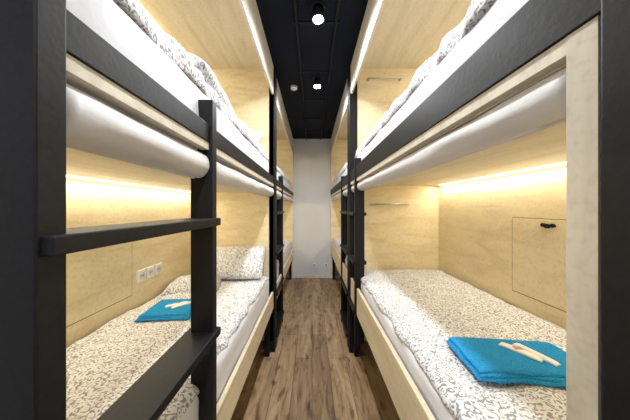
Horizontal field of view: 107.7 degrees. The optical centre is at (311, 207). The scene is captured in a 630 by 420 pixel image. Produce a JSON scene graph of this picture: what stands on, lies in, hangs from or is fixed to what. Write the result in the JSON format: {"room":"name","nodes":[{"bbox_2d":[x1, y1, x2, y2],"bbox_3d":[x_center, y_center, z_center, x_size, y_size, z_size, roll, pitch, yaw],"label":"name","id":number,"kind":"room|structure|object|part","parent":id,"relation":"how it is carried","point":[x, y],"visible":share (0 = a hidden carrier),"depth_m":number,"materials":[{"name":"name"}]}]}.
{"room":"dormitory","nodes":[
{"label":"dormitory","id":0,"kind":"room"},
{"bbox_2d":[256,0,367,138],"bbox_3d":[0.035,-1.530,1.260,2.810,0.100,7.520,0,0,0],"label":"ceiling","id":1,"kind":"structure","parent":0,"point":[277,17],"depth_m":2.19,"materials":[{"name":"paint"}]},
{"bbox_2d":[291,85,296,90],"bbox_3d":[-0.220,-1.458,2.800,0.080,0.045,0.080,0,0,0],"label":"smoke detector","id":2,"kind":"object","parent":1,"relation":"attached to","point":[293,87],"visible":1,"depth_m":2.78,"materials":[{"name":"white plastic"}]},
{"bbox_2d":[293,0,339,139],"bbox_3d":[0.035,-1.465,1.260,0.370,0.028,7.320,0,0,0],"label":"cable conduit","id":3,"kind":"object","parent":1,"relation":"attached to","point":[296,21],"visible":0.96,"depth_m":2.22,"materials":[{"name":"metal"}]},
{"bbox_2d":[313,75,321,88],"bbox_3d":[0.060,-1.430,2.620,0.104,0.100,0.104,0,0,0],"label":"ceiling spotlight","id":4,"kind":"object","parent":1,"relation":"attached to","point":[317,79],"depth_m":2.59,"materials":[{"name":"black metal"}]},
{"bbox_2d":[311,0,324,24],"bbox_3d":[0.045,-1.430,1.690,0.104,0.100,0.104,0,0,0],"label":"ceiling spotlight","id":5,"kind":"object","parent":1,"relation":"attached to","point":[318,6],"depth_m":1.66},
{"bbox_2d":[285,139,340,277],"bbox_3d":[0.035,0.010,4.970,2.610,2.980,0.100,0,0,0],"label":"wall","id":6,"kind":"structure","parent":0,"point":[311,157],"depth_m":4.92,"materials":[{"name":"paint"}]},
{"bbox_2d":[295,275,328,277],"bbox_3d":[0.000,1.470,4.912,0.720,0.060,0.015,0,0,0],"label":"baseboard","id":7,"kind":"structure","parent":6,"relation":"attached to","point":[296,276],"depth_m":4.91,"materials":[{"name":"white wood"}]},
{"bbox_2d":[230,278,399,419],"bbox_3d":[0.035,1.550,1.260,2.810,0.100,7.520,0,0,0],"label":"floor","id":8,"kind":"structure","parent":0,"point":[311,373],"depth_m":2.10,"materials":[{"name":"brown wood"}]},
{"bbox_2d":[0,0,275,419],"bbox_3d":[-0.818,0.011,1.377,0.895,2.977,2.115,0,0,0],"label":"bunk bed","id":9,"kind":"object","parent":8,"relation":"on","point":[93,196],"visible":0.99,"depth_m":0.67,"materials":[{"name":"brown wood"}]},
{"bbox_3d":[-0.427,0.012,0.341,0.085,2.976,0.042,0,0,0],"label":"ladder post","id":10,"kind":"part","parent":9,"relation":"part of","materials":[{"name":"black paint"}]},
{"bbox_3d":[-1.244,0.355,1.292,0.006,0.490,0.585,0,0,0],"label":"hatch door","id":11,"kind":"part","parent":9,"relation":"part of","materials":[{"name":"brown wood"}]},
{"bbox_3d":[-1.255,-0.049,1.377,0.020,2.857,2.025,0,0,0],"label":"panel","id":12,"kind":"part","parent":9,"relation":"part of","materials":[{"name":"brown wood"}]},
{"bbox_2d":[137,263,161,282],"bbox_3d":[-1.238,0.490,1.762,0.014,0.084,0.264,0,0,0],"label":"wall socket","id":13,"kind":"object","parent":9,"relation":"attached to","point":[148,272],"visible":1,"depth_m":1.74,"materials":[{"name":"white plastic"}]},
{"bbox_3d":[-1.239,0.490,1.670,0.012,0.084,0.080,0,0,0],"label":"frame","id":14,"kind":"part","parent":13,"relation":"part of","materials":[{"name":"white plastic"}]},
{"bbox_3d":[-1.239,0.490,1.762,0.012,0.084,0.080,0,0,0],"label":"frame","id":15,"kind":"part","parent":13,"relation":"part of","materials":[{"name":"white plastic"}]},
{"bbox_3d":[-1.239,0.490,1.854,0.012,0.084,0.080,0,0,0],"label":"frame","id":16,"kind":"part","parent":13,"relation":"part of","materials":[{"name":"white plastic"}]},
{"bbox_2d":[66,0,268,185],"bbox_3d":[-0.833,-0.343,1.376,0.797,0.299,1.995,0,0,0],"label":"mattress","id":17,"kind":"object","parent":9,"relation":"on","point":[105,18],"visible":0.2,"depth_m":0.60,"materials":[{"name":"white fabric"}]},
{"bbox_2d":[114,0,268,161],"bbox_3d":[-0.832,-0.536,1.377,0.800,0.124,1.985,0,0,0],"label":"duvet","id":18,"kind":"object","parent":17,"relation":"on","point":[133,9],"visible":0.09,"depth_m":0.78,"materials":[{"name":"fabric"}]},
{"bbox_2d":[187,52,233,111],"bbox_3d":[-0.680,-0.648,1.250,0.397,0.214,0.620,0,0,-6],"label":"pillow","id":19,"kind":"object","parent":18,"relation":"on","point":[209,77],"visible":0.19,"depth_m":1.05,"materials":[{"name":"fabric"}]},
{"bbox_2d":[248,129,261,141],"bbox_3d":[-0.800,-0.652,2.179,0.600,0.262,0.317,0,0,0],"label":"pillow","id":20,"kind":"object","parent":18,"relation":"on","point":[257,134],"visible":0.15,"depth_m":2.19,"materials":[{"name":"fabric"}]},
{"bbox_3d":[-0.410,-0.287,1.386,0.030,0.070,2.048,0,0,0],"label":"rail","id":21,"kind":"part","parent":9,"relation":"part of","materials":[{"name":"black paint"}]},
{"bbox_2d":[66,83,273,196],"bbox_3d":[-0.443,-0.165,1.377,0.101,0.110,2.015,0,0,0],"label":"rolled blind","id":22,"kind":"object","parent":9,"relation":"hanging from","point":[93,126],"depth_m":0.55,"materials":[{"name":"white fabric"}]},
{"bbox_3d":[-0.833,-1.463,1.377,0.825,0.026,2.025,0,0,0],"label":"canopy panel","id":23,"kind":"part","parent":9,"relation":"part of","materials":[{"name":"brown wood"}]},
{"bbox_3d":[-0.427,0.540,0.910,0.085,1.920,0.042,0,0,0],"label":"ladder post","id":24,"kind":"part","parent":9,"relation":"part of","materials":[{"name":"black paint"}]},
{"bbox_2d":[181,279,268,419],"bbox_3d":[-0.829,0.846,1.378,0.803,0.286,1.994,0,0,0],"label":"mattress","id":25,"kind":"object","parent":9,"relation":"on","point":[227,359],"visible":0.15,"depth_m":1.30,"materials":[{"name":"white fabric"}]},
{"bbox_2d":[66,276,268,419],"bbox_3d":[-0.833,0.685,1.377,0.800,0.056,1.985,0,0,0],"label":"duvet","id":26,"kind":"object","parent":25,"relation":"on","point":[102,365],"visible":0.54,"depth_m":1.09,"materials":[{"name":"fabric"}]},
{"bbox_2d":[134,299,190,321],"bbox_3d":[-0.900,0.644,1.490,0.310,0.038,0.280,0,0,-6],"label":"folded towel","id":27,"kind":"object","parent":26,"relation":"on","point":[166,309],"visible":0.82,"depth_m":1.41,"materials":[{"name":"blue fabric"}]},
{"bbox_2d":[161,274,221,295],"bbox_3d":[-1.000,0.628,1.970,0.400,0.082,0.340,0,0,-14],"label":"pillow","id":28,"kind":"object","parent":26,"relation":"on","point":[182,284],"visible":0.57,"depth_m":1.83,"materials":[{"name":"fabric"}]},
{"bbox_2d":[217,246,265,279],"bbox_3d":[-0.730,0.522,2.233,0.533,0.280,0.307,0,0,0],"label":"pillow","id":29,"kind":"object","parent":26,"relation":"on","point":[233,262],"visible":0.81,"depth_m":2.15,"materials":[{"name":"fabric"}]},
{"bbox_3d":[-0.833,-0.049,2.405,0.865,2.857,0.030,0,0,0],"label":"panel","id":30,"kind":"part","parent":9,"relation":"part of","materials":[{"name":"brown wood"}]},
{"bbox_3d":[-0.455,1.255,2.340,0.050,0.490,0.050,0,0,0],"label":"leg","id":31,"kind":"part","parent":9,"relation":"part of","materials":[{"name":"black paint"}]},
{"bbox_3d":[-0.417,0.012,2.413,0.065,2.976,0.045,0,0,0],"label":"corner post","id":32,"kind":"part","parent":9,"relation":"part of","materials":[{"name":"black metal"}]},
{"bbox_2d":[276,72,292,345],"bbox_3d":[-0.818,0.011,3.689,0.895,2.977,2.441,0,0,0],"label":"bunk bed","id":33,"kind":"object","parent":8,"relation":"on","point":[284,138],"visible":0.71,"depth_m":3.55,"materials":[{"name":"brown wood"}]},
{"bbox_3d":[-0.427,0.012,2.490,0.085,2.976,0.042,0,0,0],"label":"ladder post","id":34,"kind":"part","parent":33,"relation":"part of","materials":[{"name":"black metal"}]},
{"bbox_3d":[-0.427,0.540,3.050,0.085,1.920,0.042,0,0,0],"label":"ladder post","id":35,"kind":"part","parent":33,"relation":"part of","materials":[{"name":"black paint"}]},
{"bbox_3d":[-0.833,-1.463,3.695,0.825,0.026,2.370,0,0,0],"label":"canopy panel","id":36,"kind":"part","parent":33,"relation":"part of","materials":[{"name":"brown wood"}]},
{"bbox_2d":[277,243,290,278],"bbox_3d":[-0.830,0.847,3.696,0.802,0.287,2.341,0,0,0],"label":"mattress","id":37,"kind":"object","parent":33,"relation":"on","point":[288,250],"visible":0.08,"depth_m":3.76,"materials":[{"name":"white fabric"}]},
{"bbox_2d":[277,241,290,262],"bbox_3d":[-0.832,0.685,3.695,0.800,0.055,2.330,0,0,0],"label":"duvet","id":38,"kind":"object","parent":37,"relation":"on","point":[286,243],"visible":0.18,"depth_m":4.21,"materials":[{"name":"fabric"}]},
{"bbox_2d":[277,172,290,196],"bbox_3d":[-0.834,-0.344,3.695,0.796,0.298,2.343,0,0,0],"label":"mattress","id":39,"kind":"object","parent":33,"relation":"on","point":[285,183],"visible":0.07,"depth_m":3.82,"materials":[{"name":"white fabric"}]},
{"bbox_2d":[277,167,290,184],"bbox_3d":[-0.833,-0.536,3.695,0.800,0.125,2.330,0,0,0],"label":"duvet","id":40,"kind":"object","parent":39,"relation":"on","point":[279,170],"visible":0.1,"depth_m":3.50,"materials":[{"name":"fabric"}]},
{"bbox_3d":[-0.410,-0.287,3.704,0.030,0.070,2.393,0,0,0],"label":"rail","id":41,"kind":"part","parent":33,"relation":"part of","materials":[{"name":"black metal"}]},
{"bbox_2d":[277,191,292,201],"bbox_3d":[-0.443,-0.166,3.695,0.100,0.109,2.360,0,0,0],"label":"rolled blind","id":42,"kind":"object","parent":33,"relation":"hanging from","point":[281,197],"depth_m":3.34,"materials":[{"name":"white fabric"}]},
{"bbox_3d":[-0.833,-0.049,4.895,0.865,2.857,0.030,0,0,0],"label":"panel","id":43,"kind":"part","parent":33,"relation":"part of","materials":[{"name":"brown wood"}]},
{"bbox_3d":[-0.455,1.255,4.830,0.050,0.490,0.050,0,0,0],"label":"leg","id":44,"kind":"part","parent":33,"relation":"part of","materials":[{"name":"black paint"}]},
{"bbox_2d":[331,71,348,347],"bbox_3d":[0.853,0.011,3.685,0.965,2.977,2.450,0,0,0],"label":"bunk bed","id":45,"kind":"object","parent":8,"relation":"on","point":[340,134],"visible":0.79,"depth_m":3.23,"materials":[{"name":"brown wood"}]},
{"bbox_3d":[0.455,1.215,4.830,0.050,0.570,0.050,0,0,0],"label":"leg","id":46,"kind":"part","parent":45,"relation":"part of","materials":[{"name":"black paint"}]},
{"bbox_3d":[0.410,-0.324,3.680,0.030,0.112,2.440,0,0,0],"label":"rail","id":47,"kind":"part","parent":45,"relation":"part of","materials":[{"name":"black metal"}]},
{"bbox_2d":[331,189,346,199],"bbox_3d":[0.443,-0.196,3.695,0.082,0.091,2.360,0,0,0],"label":"rolled blind","id":48,"kind":"object","parent":45,"relation":"hanging from","point":[341,193],"depth_m":3.38,"materials":[{"name":"white fabric"}]},
{"bbox_3d":[0.868,-0.049,4.895,0.935,2.857,0.030,0,0,0],"label":"panel","id":49,"kind":"part","parent":45,"relation":"part of","materials":[{"name":"brown wood"}]},
{"bbox_2d":[333,239,346,266],"bbox_3d":[0.866,0.774,3.696,0.876,0.272,2.342,0,0,0],"label":"mattress","id":50,"kind":"object","parent":45,"relation":"on","point":[334,242],"visible":0.03,"depth_m":3.78,"materials":[{"name":"white fabric"}]},
{"bbox_2d":[333,238,346,258],"bbox_3d":[0.868,0.621,3.695,0.870,0.054,2.329,0,0,0],"label":"duvet","id":51,"kind":"object","parent":50,"relation":"on","point":[337,240],"visible":0.14,"depth_m":4.18,"materials":[{"name":"fabric"}]},
{"bbox_2d":[333,169,346,186],"bbox_3d":[0.868,-0.395,3.696,0.870,0.264,2.343,0,0,0],"label":"mattress","id":52,"kind":"object","parent":45,"relation":"on","point":[344,173],"visible":0.09,"depth_m":3.61,"materials":[{"name":"white fabric"}]},
{"bbox_2d":[333,163,346,183],"bbox_3d":[0.867,-0.571,3.695,0.870,0.123,2.330,0,0,0],"label":"duvet","id":53,"kind":"object","parent":52,"relation":"on","point":[344,168],"visible":0.12,"depth_m":3.50,"materials":[{"name":"fabric"}]},
{"bbox_3d":[0.868,-1.463,3.695,0.895,0.026,2.370,0,0,0],"label":"canopy panel","id":54,"kind":"part","parent":45,"relation":"part of","materials":[{"name":"brown wood"}]},
{"bbox_3d":[0.427,0.540,3.050,0.085,1.920,0.042,0,0,0],"label":"ladder post","id":55,"kind":"part","parent":45,"relation":"part of","materials":[{"name":"black paint"}]},
{"bbox_3d":[0.427,0.012,2.490,0.085,2.976,0.042,0,0,0],"label":"ladder post","id":56,"kind":"part","parent":45,"relation":"part of","materials":[{"name":"black metal"}]},
{"bbox_2d":[347,0,629,419],"bbox_3d":[0.853,0.011,1.325,0.965,2.977,2.200,0,0,0],"label":"bunk bed","id":57,"kind":"object","parent":8,"relation":"on","point":[513,174],"visible":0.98,"depth_m":0.84,"materials":[{"name":"brown wood"}]},
{"bbox_3d":[0.427,0.012,2.400,0.085,2.976,0.042,0,0,0],"label":"ladder post","id":58,"kind":"part","parent":57,"relation":"part of","materials":[{"name":"black metal"}]},
{"bbox_3d":[0.455,1.215,2.340,0.050,0.570,0.050,0,0,0],"label":"leg","id":59,"kind":"part","parent":57,"relation":"part of","materials":[{"name":"black paint"}]},
{"bbox_3d":[0.427,0.385,2.080,0.085,1.670,0.042,0,0,0],"label":"ladder post","id":60,"kind":"part","parent":57,"relation":"part of","materials":[{"name":"black paint"}]},
{"bbox_2d":[366,77,401,80],"bbox_3d":[0.745,-1.330,2.369,0.362,0.032,0.041,0,0,0],"label":"towel rail","id":61,"kind":"object","parent":57,"relation":"attached to","point":[368,78],"visible":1,"depth_m":2.35,"materials":[{"name":"metal"}]},
{"bbox_2d":[369,203,408,205],"bbox_3d":[0.795,-0.040,2.369,0.402,0.032,0.041,0,0,0],"label":"towel rail","id":62,"kind":"object","parent":57,"relation":"attached to","point":[370,204],"visible":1,"depth_m":2.35,"materials":[{"name":"metal"}]},
{"bbox_3d":[0.868,-0.049,2.405,0.935,2.857,0.030,0,0,0],"label":"panel","id":63,"kind":"part","parent":57,"relation":"part of","materials":[{"name":"brown wood"}]},
{"bbox_2d":[361,282,455,419],"bbox_3d":[0.866,0.774,1.375,0.871,0.272,2.000,0,0,0],"label":"mattress","id":64,"kind":"object","parent":57,"relation":"on","point":[425,387],"visible":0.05,"depth_m":1.00,"materials":[{"name":"white fabric"}]},
{"bbox_2d":[361,269,565,419],"bbox_3d":[0.867,0.620,1.375,0.870,0.056,1.990,0,0,0],"label":"duvet","id":65,"kind":"object","parent":64,"relation":"on","point":[425,308],"visible":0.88,"depth_m":1.13,"materials":[{"name":"fabric"}]},
{"bbox_2d":[445,337,565,387],"bbox_3d":[0.800,0.574,0.885,0.440,0.038,0.250,0,0,6],"label":"folded towel","id":66,"kind":"object","parent":65,"relation":"on","point":[503,361],"visible":0.82,"depth_m":0.86,"materials":[{"name":"blue fabric"}]},
{"bbox_3d":[0.868,-1.463,1.375,0.895,0.026,2.030,0,0,0],"label":"canopy panel","id":67,"kind":"part","parent":57,"relation":"part of","materials":[{"name":"brown wood"}]},
{"bbox_2d":[357,0,528,160],"bbox_3d":[0.869,-0.395,1.375,0.867,0.264,2.001,0,0,0],"label":"mattress","id":68,"kind":"object","parent":57,"relation":"on","point":[500,12],"visible":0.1,"depth_m":0.70,"materials":[{"name":"white fabric"}]},
{"bbox_2d":[355,0,495,157],"bbox_3d":[0.867,-0.570,1.375,0.870,0.122,1.990,0,0,0],"label":"duvet","id":69,"kind":"object","parent":68,"relation":"on","point":[477,9],"visible":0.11,"depth_m":0.83,"materials":[{"name":"fabric"}]},
{"bbox_2d":[351,67,565,191],"bbox_3d":[0.443,-0.196,1.375,0.082,0.090,2.020,0,0,0],"label":"rolled blind","id":70,"kind":"object","parent":57,"relation":"hanging from","point":[534,101],"depth_m":0.54,"materials":[{"name":"white fabric"}]},
{"bbox_3d":[0.410,-0.324,1.360,0.030,0.112,2.100,0,0,0],"label":"rail","id":71,"kind":"part","parent":57,"relation":"part of","materials":[{"name":"black paint"}]},
{"bbox_3d":[1.325,-0.049,1.375,0.020,2.857,2.030,0,0,0],"label":"panel","id":72,"kind":"part","parent":57,"relation":"part of","materials":[{"name":"brown wood"}]},
{"bbox_3d":[1.314,0.300,1.242,0.006,0.470,0.525,0,0,0],"label":"hatch door","id":73,"kind":"part","parent":57,"relation":"part of","materials":[{"name":"brown wood"}]},
{"bbox_3d":[0.420,0.012,0.261,0.100,2.976,0.071,0,0,0],"label":"corner post","id":74,"kind":"part","parent":57,"relation":"part of","materials":[{"name":"black paint"}]}
]}

